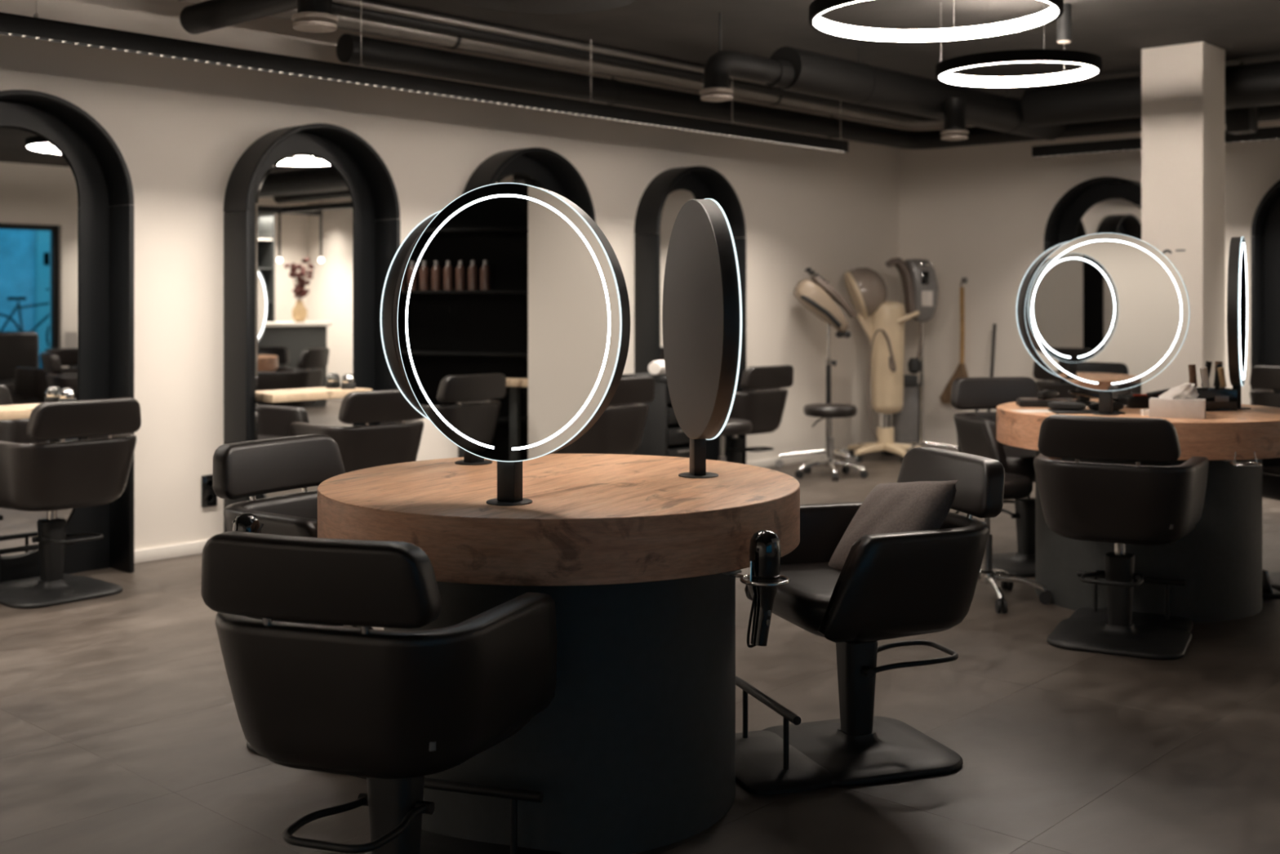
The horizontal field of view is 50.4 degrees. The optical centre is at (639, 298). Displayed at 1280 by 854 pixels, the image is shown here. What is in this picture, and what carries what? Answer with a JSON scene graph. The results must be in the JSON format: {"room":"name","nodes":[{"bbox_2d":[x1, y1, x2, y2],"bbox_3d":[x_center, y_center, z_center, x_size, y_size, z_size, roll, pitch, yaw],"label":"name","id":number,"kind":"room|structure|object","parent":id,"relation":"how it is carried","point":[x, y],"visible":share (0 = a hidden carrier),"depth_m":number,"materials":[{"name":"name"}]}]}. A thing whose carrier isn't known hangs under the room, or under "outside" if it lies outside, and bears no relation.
{"room":"salon","nodes":[
{"label":"salon","id":0,"kind":"room"},
{"bbox_2d":[0,0,899,550],"bbox_3d":[-2.204,-0.100,6.711,0.200,2.680,13.150,0,0,42],"label":"wall","id":1,"kind":"structure","parent":0,"point":[180,129],"depth_m":7.20,"materials":[{"name":"white paint"}]},
{"bbox_2d":[0,89,133,582],"bbox_3d":[-2.679,0.174,5.886,0.210,2.131,0.930,0,0,42],"label":"mirror","id":2,"kind":"object","parent":1,"relation":"attached to","point":[67,195],"visible":0.89,"depth_m":6.09,"materials":[{"name":"black paint"}]},
{"bbox_2d":[0,406,35,420],"bbox_3d":[-2.679,0.495,5.886,0.150,0.040,0.600,0,0,42],"label":"shelf","id":3,"kind":"object","parent":2,"relation":"attached to","point":[6,413],"depth_m":5.81,"materials":[{"name":"brown wood"}]},
{"bbox_2d":[58,387,76,401],"bbox_3d":[-2.545,0.435,6.048,0.076,0.080,0.076,0,0,42],"label":"canister","id":4,"kind":"object","parent":3,"relation":"on","point":[65,393],"visible":0.73,"depth_m":6.02,"materials":[{"name":"silver metal"}]},
{"bbox_2d":[0,125,79,559],"bbox_3d":[-2.739,0.191,5.941,0.006,1.888,0.600,0,0,42],"label":"mirror glass","id":5,"kind":"object","parent":2,"relation":"attached to","point":[40,165],"depth_m":6.02,"materials":[{"name":"silver metal"}]},
{"bbox_2d":[201,474,217,506],"bbox_3d":[-2.107,0.940,6.657,0.016,0.155,0.082,0,0,42],"label":"wall socket","id":6,"kind":"object","parent":1,"relation":"attached to","point":[209,498],"visible":0.86,"depth_m":6.65,"materials":[{"name":"black plastic"}]},
{"bbox_2d":[223,123,400,532],"bbox_3d":[-1.669,0.174,6.994,0.210,2.131,0.930,0,0,42],"label":"mirror","id":7,"kind":"object","parent":1,"relation":"attached to","point":[312,233],"visible":0.79,"depth_m":7.03,"materials":[{"name":"black paint"}]},
{"bbox_2d":[254,153,354,497],"bbox_3d":[-1.729,0.191,7.049,0.006,1.888,0.600,0,0,42],"label":"mirror glass","id":8,"kind":"object","parent":7,"relation":"attached to","point":[304,202],"depth_m":7.03,"materials":[{"name":"silver metal"}]},
{"bbox_2d":[256,387,372,402],"bbox_3d":[-1.669,0.495,6.994,0.150,0.040,0.600,0,0,42],"label":"shelf","id":9,"kind":"object","parent":7,"relation":"attached to","point":[263,394],"depth_m":6.91,"materials":[{"name":"brown wood"}]},
{"bbox_2d":[341,373,355,389],"bbox_3d":[-1.535,0.435,7.156,0.076,0.080,0.076,0,0,42],"label":"canister","id":10,"kind":"object","parent":9,"relation":"on","point":[348,380],"visible":1,"depth_m":7.13,"materials":[{"name":"silver metal"}]},
{"bbox_2d":[133,447,855,563],"bbox_3d":[-1.435,1.210,7.397,0.014,0.060,10.600,0,0,42],"label":"baseboard","id":11,"kind":"structure","parent":1,"relation":"attached to","point":[148,554],"depth_m":6.57,"materials":[{"name":"white paint"}]},
{"bbox_2d":[457,147,595,457],"bbox_3d":[-0.658,0.174,8.103,0.210,2.131,0.930,0,0,42],"label":"mirror","id":12,"kind":"object","parent":1,"relation":"attached to","point":[540,167],"visible":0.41,"depth_m":8.20,"materials":[{"name":"black paint"}]},
{"bbox_2d":[495,173,544,188],"bbox_3d":[-0.718,0.191,8.158,0.006,1.888,0.600,0,0,42],"label":"mirror glass","id":13,"kind":"object","parent":12,"relation":"attached to","point":[536,180],"depth_m":8.18,"materials":[{"name":"black mirror"}]},
{"bbox_2d":[634,165,746,464],"bbox_3d":[0.352,0.174,9.211,0.210,2.131,0.930,0,0,42],"label":"mirror","id":14,"kind":"object","parent":1,"relation":"attached to","point":[660,205],"visible":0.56,"depth_m":9.02,"materials":[{"name":"black paint"}]},
{"bbox_2d":[655,187,700,359],"bbox_3d":[0.292,0.191,9.266,0.006,1.888,0.600,0,0,42],"label":"mirror glass","id":15,"kind":"object","parent":14,"relation":"attached to","point":[677,197],"depth_m":9.15,"materials":[{"name":"grey mirror"}]},
{"bbox_2d":[0,450,1279,853],"bbox_3d":[1.066,1.297,3.730,9.050,0.114,13.150,0,0,42],"label":"floor","id":16,"kind":"structure","parent":0,"point":[122,732],"depth_m":3.84,"materials":[{"name":"grey concrete"}]},
{"bbox_2d":[0,538,78,591],"bbox_3d":[-2.616,1.148,5.829,0.250,0.183,0.430,0,0,42],"label":"footrest","id":17,"kind":"object","parent":16,"relation":"on","point":[15,584],"visible":0.46,"depth_m":5.79,"materials":[{"name":"black metal"}]},
{"bbox_2d":[0,397,141,608],"bbox_3d":[-2.437,0.826,5.688,0.618,0.829,0.579,0,0,40],"label":"salon chair","id":18,"kind":"object","parent":16,"relation":"on","point":[50,477],"visible":1,"depth_m":5.52,"materials":[{"name":"black leather"}]},
{"bbox_2d":[0,500,114,511],"bbox_3d":[-2.480,0.794,5.724,0.507,0.124,0.508,0,0,40],"label":"seat cushion","id":19,"kind":"object","parent":18,"relation":"on","point":[24,505],"depth_m":5.47,"materials":[{"name":"black leather"}]},
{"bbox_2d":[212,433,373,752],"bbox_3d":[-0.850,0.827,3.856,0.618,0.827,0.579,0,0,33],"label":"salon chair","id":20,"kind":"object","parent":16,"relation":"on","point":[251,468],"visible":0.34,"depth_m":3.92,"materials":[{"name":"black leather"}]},
{"bbox_2d":[287,389,424,472],"bbox_3d":[-1.376,0.838,6.660,0.579,0.805,0.618,0,0,-42],"label":"salon chair","id":21,"kind":"object","parent":16,"relation":"on","point":[397,439],"visible":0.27,"depth_m":6.43,"materials":[{"name":"black leather"}]},
{"bbox_2d":[200,530,557,853],"bbox_3d":[-0.500,0.832,2.660,0.579,0.817,0.618,0,0,18],"label":"salon chair","id":22,"kind":"object","parent":16,"relation":"on","point":[312,691],"visible":1,"depth_m":2.43,"materials":[{"name":"black leather"}]},
{"bbox_2d":[364,777,562,853],"bbox_3d":[-0.396,1.148,2.975,0.430,0.183,0.250,0,0,18],"label":"footrest","id":23,"kind":"object","parent":16,"relation":"on","point":[431,842],"visible":0.45,"depth_m":2.97,"materials":[{"name":"black metal"}]},
{"bbox_2d":[317,453,799,853],"bbox_3d":[-0.200,0.850,3.440,1.200,0.780,1.200,0,0,42],"label":"round table","id":24,"kind":"object","parent":16,"relation":"on","point":[633,750],"visible":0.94,"depth_m":3.03,"materials":[{"name":"brown wood"}]},
{"bbox_2d":[379,209,492,465],"bbox_3d":[-0.466,0.100,3.806,0.104,0.720,0.625,0,0,40],"label":"round mirror","id":25,"kind":"object","parent":24,"relation":"on","point":[392,286],"visible":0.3,"depth_m":3.59,"materials":[{"name":"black metal"}]},
{"bbox_2d":[382,212,439,417],"bbox_3d":[-0.482,0.053,3.819,0.005,0.622,0.622,0,0,40],"label":"mirror glass","id":26,"kind":"object","parent":25,"relation":"attached to","point":[391,270],"depth_m":3.60,"materials":[{"name":"silver metal"}]},
{"bbox_2d":[397,182,630,506],"bbox_3d":[-0.295,0.100,3.070,0.625,0.720,0.104,0,0,32],"label":"round mirror","id":27,"kind":"object","parent":24,"relation":"on","point":[513,309],"visible":1,"depth_m":3.04,"materials":[{"name":"silver metal"}]},
{"bbox_2d":[662,198,742,478],"bbox_3d":[0.152,0.100,3.530,0.104,0.720,0.625,0,0,-13],"label":"round mirror","id":28,"kind":"object","parent":24,"relation":"on","point":[702,309],"visible":1,"depth_m":3.43,"materials":[{"name":"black metal"}]},
{"bbox_2d":[709,199,739,439],"bbox_3d":[0.172,0.053,3.535,0.005,0.622,0.622,0,0,-13],"label":"ring","id":29,"kind":"object","parent":28,"relation":"attached to","point":[733,264],"depth_m":3.27,"materials":[{"name":"silver metal"}]},
{"bbox_2d":[721,560,790,586],"bbox_3d":[0.251,0.588,2.960,0.108,0.051,0.163,0,0,-43],"label":"holder","id":30,"kind":"object","parent":24,"relation":"attached to","point":[733,573],"visible":0.72,"depth_m":2.92,"materials":[{"name":"silver metal"}]},
{"bbox_2d":[746,529,780,647],"bbox_3d":[0.263,0.628,2.951,0.069,0.255,0.094,0,0,-30],"label":"hair dryer","id":31,"kind":"object","parent":30,"relation":"hanging from","point":[765,545],"visible":0.97,"depth_m":2.92,"materials":[{"name":"black plastic"}]},
{"bbox_2d":[551,376,654,454],"bbox_3d":[-0.267,0.838,7.683,0.618,0.805,0.579,0,0,44],"label":"salon chair","id":32,"kind":"object","parent":16,"relation":"on","point":[620,429],"visible":0.34,"depth_m":7.49,"materials":[{"name":"black leather"}]},
{"bbox_2d":[621,372,689,457],"bbox_3d":[0.137,0.853,8.386,0.403,0.772,0.360,0,0,42],"label":"trolley","id":33,"kind":"object","parent":16,"relation":"on","point":[663,435],"visible":0.22,"depth_m":8.19,"materials":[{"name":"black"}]},
{"bbox_2d":[621,372,666,382],"bbox_3d":[0.136,0.485,8.387,0.400,0.035,0.360,0,0,42],"label":"tray","id":34,"kind":"object","parent":33,"relation":"on","point":[660,378],"depth_m":8.27,"materials":[{"name":"black"}]},
{"bbox_2d":[648,360,666,375],"bbox_3d":[0.155,0.417,8.275,0.104,0.088,0.260,0,0,32],"label":"rolled towel","id":35,"kind":"object","parent":33,"relation":"on","point":[655,367],"visible":0.48,"depth_m":8.17,"materials":[{"name":"white fabric"}]},
{"bbox_2d":[706,418,752,461],"bbox_3d":[0.511,0.994,8.375,0.505,0.493,0.496,0,0,0],"label":"stool","id":36,"kind":"object","parent":16,"relation":"on","point":[733,426],"visible":0.15,"depth_m":8.25,"materials":[{"name":"black leather"}]},
{"bbox_2d":[725,364,793,463],"bbox_3d":[0.662,0.838,8.999,0.579,0.805,0.618,0,0,-44],"label":"salon chair","id":37,"kind":"object","parent":16,"relation":"on","point":[762,401],"visible":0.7,"depth_m":8.80,"materials":[{"name":"black leather"}]},
{"bbox_2d":[735,675,833,795],"bbox_3d":[0.333,1.148,3.626,0.250,0.183,0.430,0,0,-19],"label":"footrest","id":38,"kind":"object","parent":16,"relation":"on","point":[766,763],"visible":0.84,"depth_m":3.51,"materials":[{"name":"black metal"}]},
{"bbox_2d":[775,267,861,470],"bbox_3d":[1.294,0.507,9.987,0.600,1.466,0.394,0,0,0],"label":"dryer","id":39,"kind":"object","parent":16,"relation":"on","point":[819,298],"visible":0.92,"depth_m":9.90,"materials":[{"name":"beige plastic"}]},
{"bbox_2d":[804,267,829,284],"bbox_3d":[1.299,-0.160,9.987,0.160,0.132,0.190,0,0,0],"label":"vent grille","id":40,"kind":"object","parent":39,"relation":"attached to","point":[817,279],"depth_m":9.89,"materials":[{"name":"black plastic"}]},
{"bbox_2d":[795,403,867,480],"bbox_3d":[1.324,0.989,9.449,0.508,0.503,0.483,0,0,0],"label":"stool","id":41,"kind":"object","parent":16,"relation":"on","point":[829,411],"visible":1,"depth_m":9.40,"materials":[{"name":"black leather"}]},
{"bbox_2d":[744,446,1004,786],"bbox_3d":[0.637,0.838,3.735,0.618,0.805,0.579,0,0,-19],"label":"salon chair","id":42,"kind":"object","parent":16,"relation":"on","point":[904,584],"visible":0.86,"depth_m":3.59,"materials":[{"name":"black leather"}]},
{"bbox_2d":[746,561,952,641],"bbox_3d":[0.584,0.818,3.717,0.507,0.124,0.508,0,0,-19],"label":"seat cushion","id":43,"kind":"object","parent":42,"relation":"on","point":[810,602],"depth_m":3.49,"materials":[{"name":"black leather"}]},
{"bbox_2d":[828,480,957,570],"bbox_3d":[0.690,0.640,3.754,0.230,0.317,0.444,0,0,-20],"label":"cushion","id":44,"kind":"object","parent":42,"relation":"on","point":[921,505],"visible":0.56,"depth_m":3.69,"materials":[{"name":"grey fabric"}]},
{"bbox_2d":[844,267,921,463],"bbox_3d":[1.890,0.500,10.454,0.634,1.479,0.616,0,0,0],"label":"dryer","id":45,"kind":"object","parent":16,"relation":"on","point":[882,321],"visible":0.96,"depth_m":10.34,"materials":[{"name":"plastic"}]},
{"bbox_2d":[848,267,887,316],"bbox_3d":[1.740,-0.046,10.454,0.315,0.387,0.385,0,0,0],"label":"hood","id":46,"kind":"object","parent":45,"relation":"attached to","point":[867,290],"depth_m":10.32,"materials":[{"name":"plastic"}]},
{"bbox_2d":[882,382,919,455],"bbox_3d":[2.075,0.955,10.823,0.274,0.569,0.168,0,0,0],"label":"waste bin","id":47,"kind":"object","parent":16,"relation":"on","point":[906,422],"visible":0.41,"depth_m":10.75,"materials":[{"name":"grey plastic"}]},
{"bbox_2d":[884,257,958,455],"bbox_3d":[2.214,0.461,10.547,0.602,1.558,0.440,0,0,0],"label":"dryer","id":48,"kind":"object","parent":16,"relation":"on","point":[918,277],"visible":0.91,"depth_m":10.46,"materials":[{"name":"grey plastic"}]},
{"bbox_2d":[903,374,917,386],"bbox_3d":[2.045,0.635,10.497,0.170,0.090,0.140,0,0,0],"label":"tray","id":49,"kind":"object","parent":48,"relation":"on","point":[909,380],"depth_m":10.43,"materials":[{"name":"black plastic"}]},
{"bbox_2d":[986,324,995,412],"bbox_3d":[2.707,0.719,10.629,0.240,1.042,0.297,0,0,42],"label":"dustpan","id":50,"kind":"object","parent":16,"relation":"on","point":[993,325],"visible":0.15,"depth_m":10.70,"materials":[{"name":"black plastic"}]},
{"bbox_2d":[950,376,1039,577],"bbox_3d":[1.784,0.811,6.351,0.579,0.857,0.618,0,0,-15],"label":"salon chair","id":51,"kind":"object","parent":16,"relation":"on","point":[976,431],"visible":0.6,"depth_m":6.29,"materials":[{"name":"black leather"}]},
{"bbox_2d":[1003,445,1035,482],"bbox_3d":[1.798,0.766,6.297,0.508,0.124,0.507,0,0,-15],"label":"seat cushion","id":52,"kind":"object","parent":51,"relation":"on","point":[1017,460],"depth_m":6.04,"materials":[{"name":"black leather"}]},
{"bbox_2d":[955,472,1052,613],"bbox_3d":[1.425,0.984,5.582,0.508,0.513,0.483,0,0,0],"label":"stool","id":53,"kind":"object","parent":16,"relation":"on","point":[1015,486],"visible":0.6,"depth_m":5.53,"materials":[{"name":"metal"}]},
{"bbox_2d":[1032,360,1130,399],"bbox_3d":[3.129,0.832,9.668,0.579,0.817,0.618,0,0,42],"label":"salon chair","id":54,"kind":"object","parent":16,"relation":"on","point":[1051,381],"visible":0.09,"depth_m":9.52,"materials":[{"name":"black leather"}]},
{"bbox_2d":[1033,414,1208,659],"bbox_3d":[1.721,0.823,4.898,0.579,0.835,0.618,0,0,27],"label":"salon chair","id":55,"kind":"object","parent":16,"relation":"on","point":[1119,504],"visible":1,"depth_m":4.70,"materials":[{"name":"black leather"}]},
{"bbox_2d":[1069,570,1193,631],"bbox_3d":[1.875,1.148,5.198,0.430,0.183,0.250,0,0,27],"label":"footrest","id":56,"kind":"object","parent":16,"relation":"on","point":[1166,620],"visible":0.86,"depth_m":5.15,"materials":[{"name":"black metal"}]},
{"bbox_2d":[996,398,1279,622],"bbox_3d":[2.100,0.850,5.647,1.200,0.780,1.200,0,0,2],"label":"round table","id":57,"kind":"object","parent":16,"relation":"on","point":[1220,560],"visible":0.44,"depth_m":5.24,"materials":[{"name":"brown wood"}]},
{"bbox_2d":[1016,397,1078,407],"bbox_3d":[1.740,0.444,5.817,0.240,0.032,0.130,0,0,8],"label":"case","id":58,"kind":"object","parent":57,"relation":"on","point":[1021,402],"visible":0.71,"depth_m":5.77,"materials":[{"name":"black plastic"}]},
{"bbox_2d":[1036,389,1058,399],"bbox_3d":[1.744,0.408,5.822,0.044,0.038,0.163,0,0,40],"label":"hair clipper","id":59,"kind":"object","parent":58,"relation":"on","point":[1046,393],"visible":1,"depth_m":5.78,"materials":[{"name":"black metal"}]},
{"bbox_2d":[1016,241,1094,402],"bbox_3d":[1.971,0.100,6.051,0.625,0.720,0.104,0,0,-13],"label":"round mirror","id":60,"kind":"object","parent":57,"relation":"on","point":[1020,302],"visible":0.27,"depth_m":5.99,"materials":[{"name":"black metal"}]},
{"bbox_2d":[1017,243,1062,375],"bbox_3d":[1.966,0.053,6.072,0.622,0.622,0.005,0,0,-13],"label":"mirror glass","id":61,"kind":"object","parent":60,"relation":"attached to","point":[1019,297],"depth_m":6.00,"materials":[{"name":"silver metal"}]},
{"bbox_2d":[1048,408,1124,413],"bbox_3d":[1.800,0.456,5.487,0.270,0.008,0.140,0,0,4],"label":"mat","id":62,"kind":"object","parent":57,"relation":"on","point":[1054,411],"visible":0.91,"depth_m":5.43,"materials":[{"name":"black rubber"}]},
{"bbox_2d":[1047,400,1089,410],"bbox_3d":[1.736,0.432,5.504,0.163,0.038,0.044,0,0,30],"label":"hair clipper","id":63,"kind":"object","parent":62,"relation":"on","point":[1062,405],"visible":1,"depth_m":5.49,"materials":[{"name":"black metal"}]},
{"bbox_2d":[1066,389,1118,405],"bbox_3d":[1.925,0.424,5.776,0.250,0.075,0.030,0,0,-14],"label":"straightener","id":64,"kind":"object","parent":57,"relation":"on","point":[1072,392],"visible":0.41,"depth_m":5.75,"materials":[{"name":"black plastic"}]},
{"bbox_2d":[1024,232,1190,415],"bbox_3d":[1.850,0.100,5.400,0.625,0.720,0.104,0,0,29],"label":"round mirror","id":65,"kind":"object","parent":57,"relation":"on","point":[1106,313],"visible":1,"depth_m":5.38,"materials":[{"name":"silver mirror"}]},
{"bbox_2d":[1117,394,1159,408],"bbox_3d":[2.170,0.431,5.767,0.260,0.058,0.120,0,0,-8],"label":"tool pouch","id":66,"kind":"object","parent":57,"relation":"on","point":[1131,401],"visible":0.41,"depth_m":5.70,"materials":[{"name":"black plastic"}]},
{"bbox_2d":[1149,382,1205,418],"bbox_3d":[2.085,0.393,5.277,0.200,0.134,0.105,0,0,24],"label":"tissue box","id":67,"kind":"object","parent":57,"relation":"on","point":[1181,401],"visible":1,"depth_m":5.24,"materials":[{"name":"white cardboard"}]},
{"bbox_2d":[1195,387,1237,410],"bbox_3d":[2.345,0.416,5.626,0.200,0.088,0.122,0,0,-8],"label":"organizer box","id":68,"kind":"object","parent":57,"relation":"on","point":[1220,399],"visible":0.53,"depth_m":5.57,"materials":[{"name":"black plastic"}]},
{"bbox_2d":[1200,367,1209,389],"bbox_3d":[2.330,0.367,5.604,0.046,0.168,0.028,0,0,-8],"label":"brush","id":69,"kind":"object","parent":68,"relation":"in","point":[1203,371],"visible":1,"depth_m":5.59,"materials":[{"name":"white paint"}]},
{"bbox_2d":[1226,236,1250,409],"bbox_3d":[2.499,0.100,5.690,0.104,0.720,0.625,0,0,27],"label":"round mirror","id":70,"kind":"object","parent":57,"relation":"on","point":[1237,284],"visible":0.98,"depth_m":5.49,"materials":[{"name":"silver metal"}]},
{"bbox_2d":[1237,236,1247,385],"bbox_3d":[2.518,0.053,5.681,0.005,0.622,0.622,0,0,27],"label":"mirror glass","id":71,"kind":"object","parent":70,"relation":"attached to","point":[1242,258],"depth_m":5.58,"materials":[{"name":"silver metal"}]},
{"bbox_2d":[1222,451,1262,466],"bbox_3d":[2.220,0.588,5.021,0.108,0.051,0.163,0,0,-11],"label":"holder","id":72,"kind":"object","parent":57,"relation":"attached to","point":[1233,462],"visible":1,"depth_m":5.00,"materials":[{"name":"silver metal"}]},
{"bbox_2d":[1249,365,1279,408],"bbox_3d":[4.210,0.832,8.656,0.579,0.817,0.618,0,0,42],"label":"salon chair","id":73,"kind":"object","parent":16,"relation":"on","point":[1265,380],"visible":0.52,"depth_m":8.54,"materials":[{"name":"black leather"}]},
{"bbox_2d":[1262,457,1279,591],"bbox_3d":[2.959,0.832,5.881,0.618,0.817,0.580,0,0,-16],"label":"salon chair","id":74,"kind":"object","parent":16,"relation":"on","point":[1271,466],"visible":0.16,"depth_m":5.82,"materials":[{"name":"black leather"}]},
{"bbox_2d":[1262,466,1279,500],"bbox_3d":[2.906,0.806,5.866,0.507,0.124,0.508,0,0,-16],"label":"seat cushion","id":75,"kind":"object","parent":74,"relation":"on","point":[1270,474],"depth_m":5.80,"materials":[{"name":"black leather"}]},
{"bbox_2d":[1262,568,1279,598],"bbox_3d":[2.610,1.184,5.713,0.140,0.112,0.180,0,0,0],"label":"chair base","id":76,"kind":"object","parent":16,"relation":"on","point":[1268,592],"visible":0.39,"depth_m":5.64,"materials":[{"name":"black metal"}]},
{"bbox_2d":[364,0,1279,100],"bbox_3d":[1.066,-1.540,3.730,9.050,0.200,13.150,0,0,42],"label":"ceiling","id":77,"kind":"structure","parent":0,"point":[682,31],"depth_m":7.20,"materials":[{"name":"paint"}]},
{"bbox_2d":[0,0,848,152],"bbox_3d":[-2.098,-1.226,5.566,0.050,0.428,10.460,0,0,42],"label":"lamp","id":78,"kind":"object","parent":77,"relation":"hanging from","point":[37,28],"visible":1,"depth_m":6.41,"materials":[{"name":"black metal"}]},
{"bbox_2d":[332,0,774,87],"bbox_3d":[3.119,-1.408,5.559,7.879,0.038,5.819,0,0,42],"label":"conduit","id":79,"kind":"object","parent":77,"relation":"attached to","point":[365,4],"visible":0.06,"depth_m":7.21,"materials":[{"name":"grey metal"}]},
{"bbox_2d":[178,0,968,128],"bbox_3d":[3.037,-1.373,5.618,8.080,0.135,6.276,0,0,42],"label":"metal pipe","id":80,"kind":"object","parent":77,"relation":"hanging from","point":[344,22],"visible":0.46,"depth_m":7.75,"materials":[{"name":"black metal"}]},
{"bbox_2d":[179,0,297,34],"bbox_3d":[-1.124,-1.210,5.165,2.220,0.124,0.124,0,0,42],"label":"pipe","id":81,"kind":"object","parent":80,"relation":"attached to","point":[211,15],"visible":1,"depth_m":5.64,"materials":[{"name":"black metal"}]},
{"bbox_2d":[291,0,337,32],"bbox_3d":[-1.212,-1.125,5.069,0.168,0.250,0.168,0,0,42],"label":"ceiling vent","id":82,"kind":"object","parent":81,"relation":"attached to","point":[312,15],"visible":1,"depth_m":5.01,"materials":[{"name":"metal"}]},
{"bbox_2d":[332,2,942,121],"bbox_3d":[3.192,-1.378,5.676,7.930,0.060,5.690,0,0,42],"label":"pipe","id":83,"kind":"object","parent":77,"relation":"attached to","point":[337,8],"visible":0.51,"depth_m":7.57,"materials":[{"name":"metal"}]},
{"bbox_2d":[336,33,1279,149],"bbox_3d":[3.344,-1.300,6.026,8.176,0.281,5.452,0,0,42],"label":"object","id":84,"kind":"object","parent":77,"relation":"hanging from","point":[375,53],"visible":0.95,"depth_m":8.32,"materials":[{"name":"black paint"}]},
{"bbox_2d":[769,46,1066,140],"bbox_3d":[1.836,-1.276,8.427,0.238,0.329,3.170,0,0,42],"label":"duct","id":85,"kind":"object","parent":77,"relation":"hanging from","point":[816,74],"visible":0.88,"depth_m":7.93,"materials":[{"name":"black metal"}]},
{"bbox_2d":[699,13,795,102],"bbox_3d":[0.548,-1.220,7.014,0.168,0.450,0.654,0,0,42],"label":"ceiling pipe","id":86,"kind":"object","parent":85,"relation":"attached to","point":[722,65],"visible":1,"depth_m":6.87,"materials":[{"name":"black metal"}]},
{"bbox_2d":[940,97,968,141],"bbox_3d":[1.923,-1.095,8.314,0.168,0.250,0.168,0,0,42],"label":"ceiling vent","id":87,"kind":"object","parent":85,"relation":"attached to","point":[954,108],"visible":1,"depth_m":8.26,"materials":[{"name":"black metal"}]},
{"bbox_2d":[808,0,1063,42],"bbox_3d":[1.113,-1.250,5.155,0.940,0.380,0.940,0,0,42],"label":"lamp","id":88,"kind":"object","parent":77,"relation":"hanging from","point":[1051,14],"visible":1,"depth_m":5.48,"materials":[{"name":"white plastic"}]},
{"bbox_2d":[935,1,1102,87],"bbox_3d":[1.795,-1.250,6.453,0.758,0.380,0.774,0,0,42],"label":"lamp","id":89,"kind":"object","parent":77,"relation":"hanging from","point":[1094,62],"visible":1,"depth_m":6.50,"materials":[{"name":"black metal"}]},
{"bbox_2d":[939,61,1097,86],"bbox_3d":[1.790,-1.083,6.447,0.723,0.046,0.723,0,0,42],"label":"diffuser","id":90,"kind":"object","parent":89,"relation":"attached to","point":[1091,70],"depth_m":6.69,"materials":[{"name":"white plastic"}]},
{"bbox_2d":[1022,60,1279,127],"bbox_3d":[5.035,-1.270,6.845,6.580,0.260,0.260,0,0,42],"label":"duct","id":91,"kind":"object","parent":77,"relation":"hanging from","point":[1256,84],"visible":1,"depth_m":8.58,"materials":[{"name":"black metal"}]},
{"bbox_2d":[1226,62,1257,134],"bbox_3d":[3.679,-1.225,8.311,0.150,0.430,0.150,0,0,42],"label":"spotlight","id":92,"kind":"object","parent":77,"relation":"hanging from","point":[1245,120],"visible":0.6,"depth_m":8.26,"materials":[{"name":"black metal"}]},
{"bbox_2d":[899,120,1279,444],"bbox_3d":[5.428,-0.100,8.515,8.650,2.680,0.200,0,0,42],"label":"wall","id":93,"kind":"structure","parent":0,"point":[980,214],"depth_m":10.81,"materials":[{"name":"white paint"}]},
{"bbox_2d":[939,277,968,403],"bbox_3d":[2.539,0.339,10.954,0.255,1.012,0.084,0,0,42],"label":"straw broom","id":94,"kind":"object","parent":93,"relation":"hanging from","point":[961,371],"visible":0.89,"depth_m":10.90,"materials":[{"name":"brown wood"}]},
{"bbox_2d":[1031,137,1141,157],"bbox_3d":[3.112,-1.055,9.477,0.786,0.097,0.050,0,0,42],"label":"lamp","id":95,"kind":"object","parent":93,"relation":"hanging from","point":[1135,144],"depth_m":9.45,"materials":[{"name":"black metal"}]},
{"bbox_2d":[1044,177,1141,394],"bbox_3d":[3.461,0.174,10.031,0.930,2.131,0.210,0,0,42],"label":"mirror","id":96,"kind":"object","parent":93,"relation":"attached to","point":[1100,205],"visible":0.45,"depth_m":10.15,"materials":[{"name":"black paint"}]},
{"bbox_2d":[1075,196,1141,394],"bbox_3d":[3.516,0.191,10.092,0.600,1.888,0.006,0,0,42],"label":"mirror glass","id":97,"kind":"object","parent":96,"relation":"attached to","point":[1093,215],"depth_m":10.11,"materials":[{"name":"silver metal"}]},
{"bbox_2d":[1225,126,1279,142],"bbox_3d":[3.937,-1.055,8.725,0.331,0.095,0.050,0,0,42],"label":"lamp","id":98,"kind":"object","parent":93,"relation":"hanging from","point":[1265,133],"depth_m":8.68,"materials":[{"name":"black metal"}]},
{"bbox_2d":[1250,179,1279,404],"bbox_3d":[4.569,0.174,9.021,0.930,2.131,0.210,0,0,42],"label":"mirror","id":99,"kind":"object","parent":93,"relation":"attached to","point":[1265,226],"visible":0.73,"depth_m":9.33,"materials":[{"name":"black paint"}]},
{"bbox_2d":[1141,41,1225,394],"bbox_3d":[3.140,-0.100,7.861,0.350,2.680,0.350,0,0,42],"label":"pillar","id":100,"kind":"structure","parent":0,"point":[1183,86],"depth_m":7.72,"materials":[{"name":"white paint"}]},
{"bbox_3d":[-0.928,0.608,3.305,0.163,0.051,0.108,0,0,-10],"label":"holder","id":101,"kind":"object","parent":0,"visible":0},
{"bbox_2d":[231,512,263,533],"bbox_3d":[-0.944,0.648,3.300,0.090,0.255,0.077,0,0,-10],"label":"hair dryer","id":102,"kind":"object","parent":101,"relation":"hanging from","point":[245,522],"visible":0.27,"depth_m":3.28,"materials":[{"name":"metal"}]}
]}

